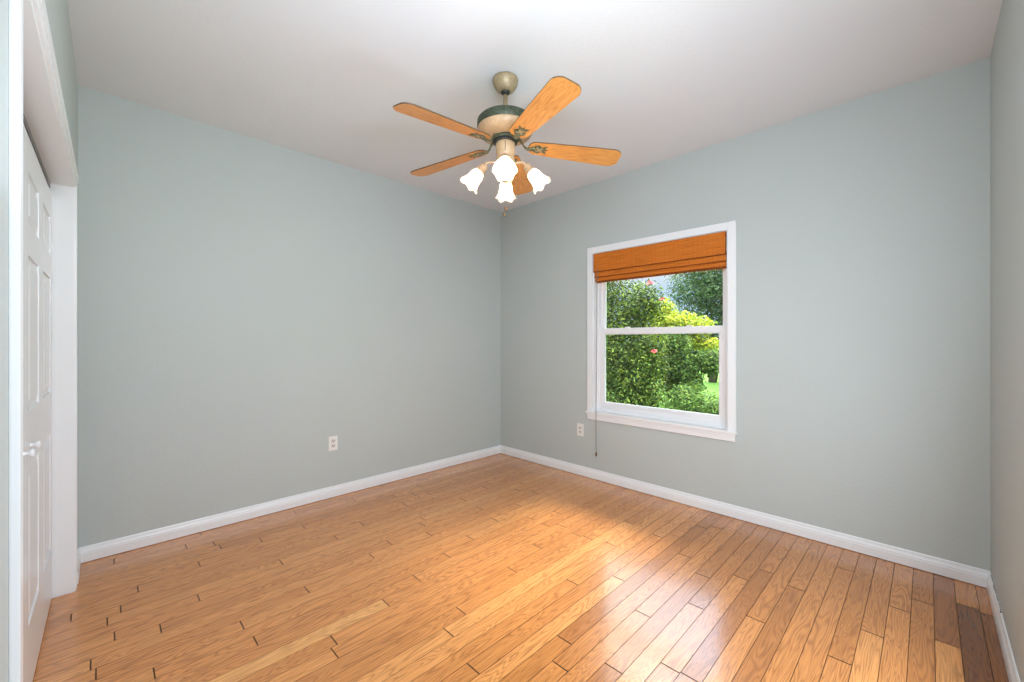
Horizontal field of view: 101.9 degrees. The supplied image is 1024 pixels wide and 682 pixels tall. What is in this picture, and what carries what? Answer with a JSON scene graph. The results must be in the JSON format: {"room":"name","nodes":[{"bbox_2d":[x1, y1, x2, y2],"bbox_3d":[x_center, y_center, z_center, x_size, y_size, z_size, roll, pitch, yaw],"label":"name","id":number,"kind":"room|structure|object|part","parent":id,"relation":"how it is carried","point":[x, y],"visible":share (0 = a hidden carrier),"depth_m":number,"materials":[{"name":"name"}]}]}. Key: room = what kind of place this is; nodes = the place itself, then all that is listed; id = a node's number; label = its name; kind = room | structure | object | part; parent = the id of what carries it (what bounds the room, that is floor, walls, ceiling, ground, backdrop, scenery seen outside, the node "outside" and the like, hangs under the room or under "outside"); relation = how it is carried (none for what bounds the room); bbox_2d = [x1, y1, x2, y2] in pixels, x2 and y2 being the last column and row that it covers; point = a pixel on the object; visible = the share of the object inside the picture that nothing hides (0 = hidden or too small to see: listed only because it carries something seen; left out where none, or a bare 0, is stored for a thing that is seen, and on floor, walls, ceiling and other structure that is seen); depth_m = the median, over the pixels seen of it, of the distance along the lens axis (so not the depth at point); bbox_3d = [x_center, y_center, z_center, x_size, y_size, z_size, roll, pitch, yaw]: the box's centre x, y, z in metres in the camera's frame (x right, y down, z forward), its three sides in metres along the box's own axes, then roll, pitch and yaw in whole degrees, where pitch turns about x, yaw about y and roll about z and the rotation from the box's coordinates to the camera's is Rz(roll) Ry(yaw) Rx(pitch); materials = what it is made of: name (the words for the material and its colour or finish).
{"room":"empty bedroom","nodes":[
{"label":"empty bedroom","id":0,"kind":"room"},
{"bbox_2d":[0,0,77,681],"bbox_3d":[-1.245,-0.070,1.010,0.120,2.793,3.700,0,0,-44],"label":"wall","id":1,"kind":"structure","parent":0,"point":[57,10],"depth_m":0.74,"materials":[{"name":"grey paint"}]},
{"bbox_2d":[9,0,22,681],"bbox_3d":[-0.932,0.207,0.783,0.014,2.139,0.068,0,0,-44],"label":"trim","id":2,"kind":"structure","parent":1,"relation":"attached to","point":[15,6],"depth_m":0.76,"materials":[{"name":"white paint"}]},
{"bbox_2d":[23,113,51,681],"bbox_3d":[-1.652,0.242,1.408,0.057,2.045,1.811,0,0,-44],"label":"door","id":3,"kind":"structure","parent":1,"relation":"in","point":[37,196],"depth_m":1.60,"materials":[{"name":"white paint"}]},
{"bbox_3d":[-1.599,0.372,1.376,0.027,0.028,0.028,0,0,-44],"label":"knob","id":4,"kind":"part","parent":3,"relation":"part of","materials":[{"name":"white paint"}]},
{"bbox_3d":[-1.712,0.372,1.492,0.027,0.028,0.028,0,0,-44],"label":"knob","id":5,"kind":"part","parent":3,"relation":"part of","materials":[{"name":"white paint"}]},
{"bbox_2d":[23,0,78,598],"bbox_3d":[-1.640,0.242,1.420,0.122,2.069,1.835,0,0,-44],"label":"trim","id":6,"kind":"structure","parent":1,"relation":"attached to","point":[40,112],"depth_m":2.07,"materials":[{"name":"white paint"}]},
{"bbox_2d":[74,186,76,590],"bbox_3d":[-2.254,0.207,2.147,0.010,2.139,0.068,0,0,-44],"label":"trim","id":7,"kind":"structure","parent":1,"relation":"attached to","point":[75,187],"depth_m":2.12,"materials":[{"name":"white paint"}]},
{"bbox_2d":[77,548,80,583],"bbox_3d":[-2.381,1.230,2.280,0.014,0.087,0.295,0,0,-44],"label":"baseboard","id":8,"kind":"structure","parent":1,"relation":"attached to","point":[78,551],"depth_m":2.26,"materials":[{"name":"white paint"}]},
{"bbox_2d":[78,85,500,547],"bbox_3d":[-1.586,-0.070,3.368,4.319,2.793,0.120,0,0,-45],"label":"wall","id":9,"kind":"structure","parent":0,"point":[246,304],"depth_m":3.00,"materials":[{"name":"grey paint"}]},
{"bbox_2d":[79,445,500,562],"bbox_3d":[-1.304,1.230,3.555,3.334,0.087,0.014,0,0,-45],"label":"baseboard","id":10,"kind":"structure","parent":9,"relation":"attached to","point":[127,543],"depth_m":3.01,"materials":[{"name":"white paint"}]},
{"bbox_2d":[329,435,337,450],"bbox_3d":[-1.463,0.837,3.400,0.072,0.117,0.009,0,0,-45],"label":"wall outlet","id":11,"kind":"object","parent":9,"relation":"attached to","point":[333,440],"visible":1,"depth_m":3.40,"materials":[{"name":"white plastic"}]},
{"bbox_2d":[33,453,1008,681],"bbox_3d":[-0.284,1.279,1.989,4.111,0.004,3.692,0,0,-45],"label":"floor","id":12,"kind":"structure","parent":0,"point":[500,567],"depth_m":2.04,"materials":[{"name":"brown wood"}]},
{"bbox_2d":[67,0,1002,211],"bbox_3d":[-0.246,-1.516,2.027,4.319,0.100,3.912,0,0,-45],"label":"ceiling","id":13,"kind":"structure","parent":0,"point":[658,80],"depth_m":2.22,"materials":[{"name":"paint"}]},
{"bbox_2d":[393,71,620,216],"bbox_3d":[-0.006,-1.081,2.341,1.256,0.770,1.268,0,0,0],"label":"ceiling fan","id":14,"kind":"object","parent":13,"relation":"hanging from","point":[505,127],"visible":1,"depth_m":2.26,"materials":[{"name":"brown wood"}]},
{"bbox_3d":[-0.324,-1.075,2.050,0.534,0.007,0.148,-4,14,-43],"label":"blade","id":15,"kind":"part","parent":14,"relation":"part of","materials":[{"name":"brown wood"}]},
{"bbox_3d":[-0.383,-1.071,2.510,0.534,0.007,0.148,-4,9,29],"label":"blade","id":16,"kind":"part","parent":14,"relation":"part of","materials":[{"name":"brown wood"}]},
{"bbox_3d":[-0.236,-0.896,2.322,0.129,0.134,0.118,0,0,-37],"label":"lamp shade","id":17,"kind":"part","parent":14,"relation":"part of","materials":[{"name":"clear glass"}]},
{"bbox_3d":[-0.138,-0.963,2.320,0.127,0.082,0.065,0,0,0],"label":"lamp arm","id":18,"kind":"part","parent":14,"relation":"part of","materials":[{"name":"beige metal"}]},
{"bbox_3d":[-0.143,-1.101,2.380,0.118,0.055,0.036,-4,9,29],"label":"blade arm","id":19,"kind":"part","parent":14,"relation":"part of","materials":[{"name":"green metal"}]},
{"bbox_3d":[-0.126,-1.103,2.238,0.116,0.061,0.030,0,0,-43],"label":"blade arm","id":20,"kind":"part","parent":14,"relation":"part of","materials":[{"name":"green metal"}]},
{"bbox_3d":[-0.042,-0.835,2.331,0.002,0.243,0.002,0,0,0],"label":"pull chain","id":21,"kind":"part","parent":14,"relation":"part of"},
{"bbox_3d":[-0.038,-0.896,2.122,0.118,0.134,0.129,0,0,-37],"label":"lamp shade","id":22,"kind":"part","parent":14,"relation":"part of","materials":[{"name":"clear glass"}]},
{"bbox_3d":[-0.037,-0.919,2.155,0.049,0.065,0.061,0,0,0],"label":"bulb","id":23,"kind":"part","parent":14,"relation":"part of","materials":[{"name":"white glass"}]},
{"bbox_3d":[-0.036,-0.963,2.220,0.065,0.082,0.127,0,0,0],"label":"lamp arm","id":24,"kind":"part","parent":14,"relation":"part of","materials":[{"name":"beige metal"}]},
{"bbox_3d":[-0.038,-0.896,2.519,0.118,0.134,0.129,0,0,37],"label":"lamp shade","id":25,"kind":"part","parent":14,"relation":"part of","materials":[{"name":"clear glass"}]},
{"bbox_3d":[0.014,-1.102,2.211,0.030,0.059,0.117,0,0,-25],"label":"blade arm","id":26,"kind":"part","parent":14,"relation":"part of","materials":[{"name":"green metal"}]},
{"bbox_3d":[0.036,-1.072,2.708,0.148,0.007,0.534,-11,-6,10],"label":"blade","id":27,"kind":"part","parent":14,"relation":"part of","materials":[{"name":"brown wood"}]},
{"bbox_3d":[0.064,-0.963,2.321,0.127,0.082,0.065,0,0,0],"label":"lamp arm","id":28,"kind":"part","parent":14,"relation":"part of","materials":[{"name":"beige metal"}]},
{"bbox_3d":[0.084,-1.101,2.336,0.118,0.055,0.036,4,-11,-7],"label":"blade arm","id":29,"kind":"part","parent":14,"relation":"part of","materials":[{"name":"green metal"}]},
{"bbox_3d":[0.162,-0.896,2.319,0.129,0.134,0.118,0,0,-37],"label":"lamp shade","id":30,"kind":"part","parent":14,"relation":"part of","materials":[{"name":"white glass"}]},
{"bbox_3d":[0.133,-1.083,1.964,0.148,0.007,0.534,12,-4,-25],"label":"blade","id":31,"kind":"part","parent":14,"relation":"part of","materials":[{"name":"brown wood"}]},
{"bbox_3d":[0.354,-1.071,2.372,0.534,0.007,0.148,4,-11,-7],"label":"blade","id":32,"kind":"part","parent":14,"relation":"part of","materials":[{"name":"brown wood"}]},
{"bbox_2d":[501,57,989,570],"bbox_3d":[1.225,-0.070,3.497,0.160,2.793,3.672,0,0,-45],"label":"wall","id":33,"kind":"structure","parent":0,"point":[863,224],"depth_m":2.63,"materials":[{"name":"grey paint"}]},
{"bbox_2d":[577,423,583,435],"bbox_3d":[0.649,0.845,3.953,0.072,0.117,0.009,0,0,45],"label":"wall outlet","id":34,"kind":"object","parent":33,"relation":"attached to","point":[580,427],"visible":1,"depth_m":3.95,"materials":[{"name":"white plastic"}]},
{"bbox_2d":[586,220,737,441],"bbox_3d":[1.202,-0.070,3.481,0.165,1.594,1.294,0,0,-45],"label":"window","id":35,"kind":"structure","parent":33,"relation":"in","point":[722,426],"depth_m":3.36,"materials":[{"name":"white paint"}]},
{"bbox_2d":[593,231,726,455],"bbox_3d":[1.163,0.122,3.443,0.085,1.852,1.142,0,0,-45],"label":"roman shade","id":36,"kind":"object","parent":35,"relation":"attached to","point":[706,252],"visible":1,"depth_m":3.38,"materials":[{"name":"brown wood"}]},
{"bbox_3d":[0.774,0.178,3.799,0.026,1.673,0.013,0,0,-45],"label":"pull cord","id":37,"kind":"part","parent":36,"relation":"part of","materials":[{"name":"white fabric"}]},
{"bbox_3d":[1.173,0.662,3.453,0.085,0.022,1.294,0,0,-45],"label":"sill","id":38,"kind":"part","parent":35,"relation":"part of","materials":[{"name":"white paint"}]},
{"bbox_3d":[1.216,0.256,3.495,0.028,0.743,1.102,0,0,-45],"label":"sash","id":39,"kind":"part","parent":35,"relation":"part of","materials":[{"name":"white plastic"}]},
{"bbox_3d":[1.240,-0.424,3.519,0.028,0.713,1.102,0,0,-45],"label":"sash","id":40,"kind":"part","parent":35,"relation":"part of","materials":[{"name":"white plastic"}]},
{"bbox_3d":[1.301,0.259,3.385,0.010,0.653,0.793,0,0,-45],"label":"lift rail","id":41,"kind":"part","parent":35,"relation":"part of","materials":[{"name":"white plastic"}]},
{"bbox_2d":[501,445,988,587],"bbox_3d":[1.163,1.230,3.436,0.014,0.087,3.672,0,0,-45],"label":"baseboard","id":42,"kind":"structure","parent":33,"relation":"attached to","point":[954,570],"depth_m":2.76,"materials":[{"name":"white paint"}]},
{"bbox_2d":[990,0,1023,681],"bbox_3d":[1.095,-0.070,0.686,4.319,2.793,0.120,0,0,-45],"label":"wall","id":43,"kind":"structure","parent":0,"point":[1007,53],"depth_m":1.66,"materials":[{"name":"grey paint"}]},
{"bbox_2d":[987,571,1019,681],"bbox_3d":[1.267,1.230,0.953,3.379,0.087,0.014,0,0,-45],"label":"baseboard","id":44,"kind":"structure","parent":43,"relation":"attached to","point":[1013,676],"depth_m":1.71,"materials":[{"name":"white paint"}]},
{"label":"outside","id":45,"kind":"structure","parent":0,"visible":0},
{"bbox_2d":[606,355,718,412],"bbox_3d":[18.887,1.597,33.029,66.581,0.200,100.000,0,0,-45],"label":"ground","id":46,"kind":"structure","parent":45,"point":[711,387],"depth_m":12.57,"materials":[{"name":"green plant"}]},
{"bbox_2d":[606,278,672,408],"bbox_3d":[1.692,-0.255,9.504,4.056,3.533,2.843,0,0,41],"label":"flowering bush","id":47,"kind":"object","parent":46,"relation":"on","point":[624,370],"visible":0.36,"depth_m":8.29,"materials":[{"name":"green plant"}]},
{"bbox_2d":[608,340,702,361],"bbox_3d":[10.886,0.597,25.888,1.613,2.024,33.651,0,0,-45],"label":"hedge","id":48,"kind":"object","parent":46,"relation":"on","point":[695,352],"visible":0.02,"depth_m":25.33,"materials":[{"name":"green plant"}]},
{"bbox_2d":[642,296,718,395],"bbox_3d":[4.246,0.140,10.694,1.264,2.719,2.151,0,0,-45],"label":"bush","id":49,"kind":"object","parent":46,"relation":"on","point":[671,318],"visible":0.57,"depth_m":10.31,"materials":[{"name":"yellow plant"}]},
{"bbox_2d":[657,321,718,401],"bbox_3d":[4.089,0.513,9.709,1.678,1.981,0.944,0,0,31],"label":"bush","id":50,"kind":"object","parent":46,"relation":"on","point":[683,369],"visible":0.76,"depth_m":9.54,"materials":[{"name":"green plant"}]},
{"bbox_2d":[661,382,718,414],"bbox_3d":[3.536,1.125,7.275,1.051,0.761,2.033,0,0,-45],"label":"shrub","id":51,"kind":"object","parent":46,"relation":"on","point":[691,399],"visible":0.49,"depth_m":7.46,"materials":[{"name":"green plant"}]},
{"bbox_2d":[664,269,722,382],"bbox_3d":[7.569,-1.085,14.729,3.607,5.198,4.411,0,0,-45],"label":"tree","id":52,"kind":"object","parent":46,"relation":"on","point":[707,285],"visible":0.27,"depth_m":14.69,"materials":[{"name":"green plant"}]}
]}

